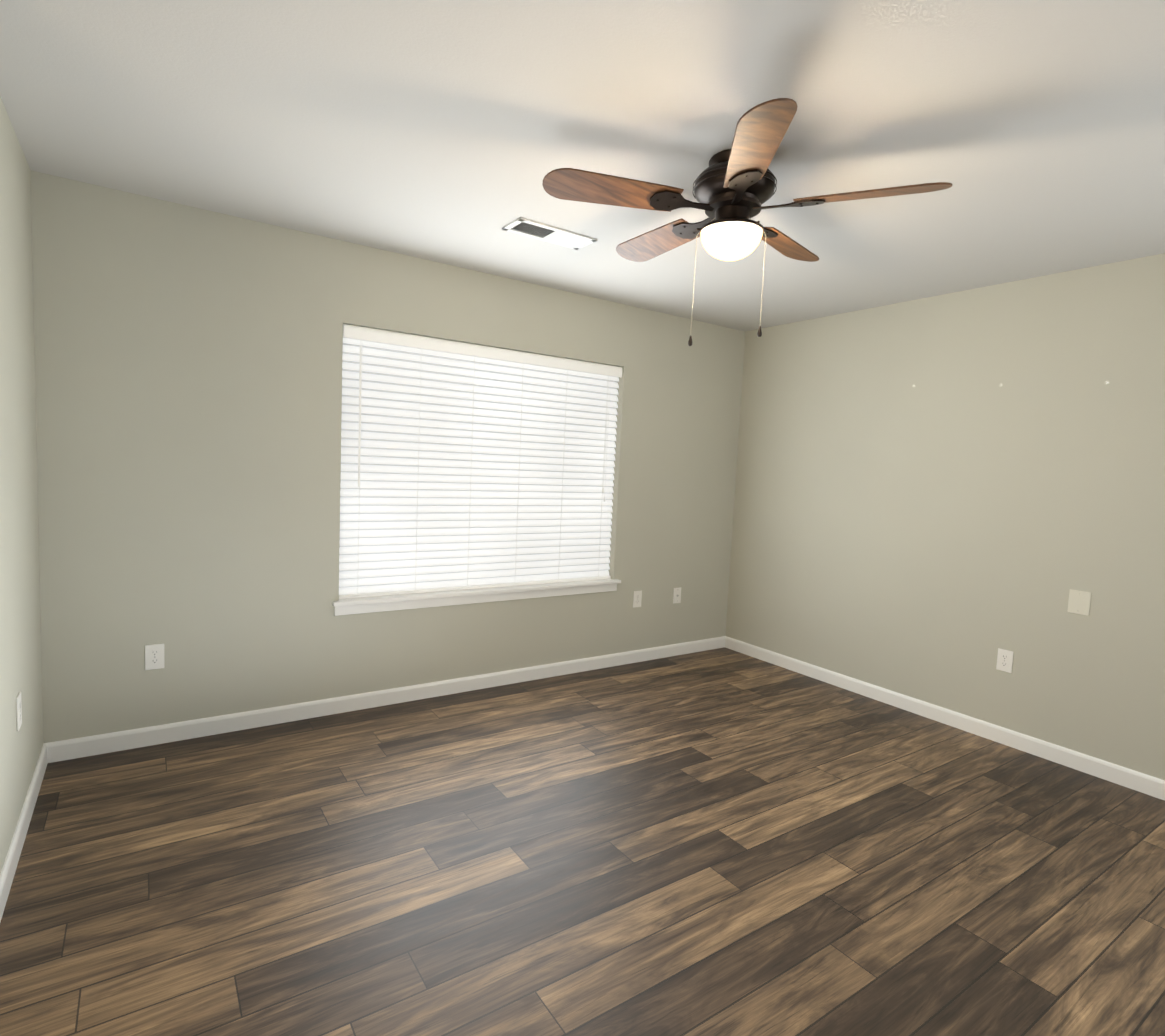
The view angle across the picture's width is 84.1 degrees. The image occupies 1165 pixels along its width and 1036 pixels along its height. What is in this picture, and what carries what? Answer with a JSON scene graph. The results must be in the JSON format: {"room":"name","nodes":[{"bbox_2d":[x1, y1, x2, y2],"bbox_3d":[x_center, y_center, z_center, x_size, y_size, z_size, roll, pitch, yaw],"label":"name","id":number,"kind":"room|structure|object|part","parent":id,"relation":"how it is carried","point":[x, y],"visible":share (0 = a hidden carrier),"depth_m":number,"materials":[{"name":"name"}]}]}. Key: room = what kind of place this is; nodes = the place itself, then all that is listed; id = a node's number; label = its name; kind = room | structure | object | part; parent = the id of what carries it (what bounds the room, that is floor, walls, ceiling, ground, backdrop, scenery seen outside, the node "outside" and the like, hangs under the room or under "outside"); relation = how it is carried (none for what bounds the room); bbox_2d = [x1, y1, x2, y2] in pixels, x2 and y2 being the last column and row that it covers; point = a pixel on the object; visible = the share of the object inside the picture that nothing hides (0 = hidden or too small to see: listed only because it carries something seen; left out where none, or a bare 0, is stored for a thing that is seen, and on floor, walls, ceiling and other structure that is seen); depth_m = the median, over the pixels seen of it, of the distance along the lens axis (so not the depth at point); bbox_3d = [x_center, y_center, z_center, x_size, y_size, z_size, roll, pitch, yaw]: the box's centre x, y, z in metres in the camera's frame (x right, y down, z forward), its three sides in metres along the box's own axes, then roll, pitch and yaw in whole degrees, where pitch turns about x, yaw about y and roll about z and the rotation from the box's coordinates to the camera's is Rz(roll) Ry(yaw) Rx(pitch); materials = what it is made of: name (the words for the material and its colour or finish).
{"room":"empty bedroom","nodes":[
{"label":"empty bedroom","id":0,"kind":"room"},
{"bbox_2d":[0,96,43,873],"bbox_3d":[-1.973,-0.112,2.155,0.120,2.440,1.460,-1,6,-34],"label":"wall","id":1,"kind":"structure","parent":0,"point":[20,651],"depth_m":2.23,"materials":[{"name":"beige paint"}]},
{"bbox_2d":[16,692,21,730],"bbox_3d":[-1.925,0.660,2.208,0.007,0.116,0.074,-1,6,-34],"label":"outlet","id":2,"kind":"object","parent":1,"relation":"attached to","point":[18,711],"visible":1,"depth_m":2.19,"materials":[{"name":"white plastic"}]},
{"bbox_2d":[0,744,47,921],"bbox_3d":[-1.894,1.073,2.173,0.013,0.086,1.443,-1,6,-34],"label":"baseboard","id":3,"kind":"structure","parent":1,"relation":"attached to","point":[8,871],"depth_m":2.18,"materials":[{"name":"white wood"}]},
{"bbox_2d":[31,170,744,742],"bbox_3d":[-0.565,-0.190,3.902,4.416,2.440,0.150,-1,6,-34],"label":"wall","id":4,"kind":"structure","parent":0,"point":[189,382],"depth_m":3.13,"materials":[{"name":"beige paint"}]},
{"bbox_2d":[145,644,163,669],"bbox_3d":[-1.955,0.635,2.953,0.074,0.116,0.007,-1,6,-34],"label":"electrical outlet","id":5,"kind":"object","parent":4,"relation":"attached to","point":[154,656],"visible":1,"depth_m":2.95,"materials":[{"name":"white plastic"}]},
{"bbox_2d":[44,636,724,762],"bbox_3d":[-0.586,0.989,3.924,4.146,0.086,0.013,-1,6,-34],"label":"baseboard","id":6,"kind":"structure","parent":4,"relation":"attached to","point":[68,749],"depth_m":3.43,"materials":[{"name":"white wood"}]},
{"bbox_2d":[332,578,620,615],"bbox_3d":[-0.551,0.462,3.926,1.875,0.078,0.140,-1,6,-34],"label":"window sill","id":7,"kind":"structure","parent":4,"relation":"attached to","point":[349,606],"depth_m":3.78,"materials":[{"name":"white wood"}]},
{"bbox_2d":[343,344,613,406],"bbox_3d":[-0.569,-0.297,3.942,1.803,1.431,0.054,-1,6,-34],"label":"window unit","id":8,"kind":"structure","parent":4,"relation":"in","point":[479,370],"depth_m":3.86,"materials":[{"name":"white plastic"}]},
{"bbox_2d":[339,324,621,598],"bbox_3d":[-0.522,-0.290,3.874,1.793,1.427,0.076,-1,6,-34],"label":"window blinds","id":9,"kind":"object","parent":4,"relation":"attached to","point":[446,484],"visible":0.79,"depth_m":3.78,"materials":[{"name":"white plastic"}]},
{"bbox_2d":[633,591,641,607],"bbox_3d":[0.387,0.570,4.542,0.074,0.116,0.007,-1,6,-34],"label":"electrical outlet","id":10,"kind":"object","parent":4,"relation":"attached to","point":[637,597],"visible":1,"depth_m":4.54,"materials":[{"name":"white plastic"}]},
{"bbox_2d":[673,587,680,603],"bbox_3d":[0.699,0.571,4.749,0.074,0.116,0.016,-1,6,-34],"label":"outlet","id":11,"kind":"object","parent":4,"relation":"attached to","point":[676,595],"visible":1,"depth_m":4.75,"materials":[{"name":"white plastic"}]},
{"bbox_2d":[0,647,1164,1035],"bbox_3d":[0.392,1.363,1.069,6.046,0.100,6.176,-1,6,-34],"label":"floor","id":12,"kind":"structure","parent":0,"point":[724,841],"depth_m":2.17,"materials":[{"name":"brown wood"}]},
{"bbox_2d":[0,0,1164,331],"bbox_3d":[0.510,-1.165,0.861,6.046,0.100,6.176,-1,6,-34],"label":"ceiling","id":13,"kind":"structure","parent":0,"point":[456,132],"depth_m":2.03,"materials":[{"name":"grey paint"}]},
{"bbox_2d":[502,217,596,249],"bbox_3d":[-0.149,-1.317,3.004,0.415,0.010,0.175,-1,6,-34],"label":"ceiling vent","id":14,"kind":"object","parent":13,"relation":"in","point":[543,232],"visible":1,"depth_m":2.99,"materials":[{"name":"white metal"}]},
{"bbox_2d":[542,98,951,345],"bbox_3d":[0.493,-0.918,2.287,1.270,0.627,1.233,-1,6,-34],"label":"ceiling fan","id":15,"kind":"object","parent":13,"relation":"hanging from","point":[734,186],"visible":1,"depth_m":2.14,"materials":[{"name":"brown wood"}]},
{"bbox_3d":[0.513,-0.943,2.240,0.212,0.092,0.212,-1,6,-34],"label":"lamp shade","id":16,"kind":"part","parent":15,"relation":"part of","materials":[{"name":"white glass"}]},
{"bbox_2d":[725,253,1164,779],"bbox_3d":[2.888,0.076,2.623,0.150,2.440,6.176,-1,6,-34],"label":"wall","id":17,"kind":"structure","parent":0,"point":[928,508],"depth_m":3.55,"materials":[{"name":"beige paint"}]},
{"bbox_2d":[725,636,1164,800],"bbox_3d":[2.766,1.248,2.674,0.013,0.086,5.876,-1,6,-34],"label":"baseboard","id":18,"kind":"structure","parent":17,"relation":"attached to","point":[1120,775],"depth_m":3.56,"materials":[{"name":"white wood"}]},
{"bbox_2d":[996,648,1013,672],"bbox_3d":[2.246,0.759,3.437,0.007,0.116,0.074,-1,6,-34],"label":"outlet","id":19,"kind":"object","parent":17,"relation":"attached to","point":[1004,660],"visible":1,"depth_m":3.43,"materials":[{"name":"white plastic"}]},
{"bbox_2d":[1067,589,1090,615],"bbox_3d":[2.430,0.413,3.162,0.007,0.116,0.088,-1,6,-34],"label":"wall plate","id":20,"kind":"object","parent":17,"relation":"attached to","point":[1078,602],"visible":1,"depth_m":3.16,"materials":[{"name":"beige plastic"}]},
{"label":"outside","id":21,"kind":"structure","parent":0,"visible":0},
{"bbox_2d":[354,345,599,405],"bbox_3d":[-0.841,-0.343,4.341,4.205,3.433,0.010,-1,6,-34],"label":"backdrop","id":22,"kind":"structure","parent":21,"point":[474,377],"depth_m":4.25,"materials":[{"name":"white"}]}
]}

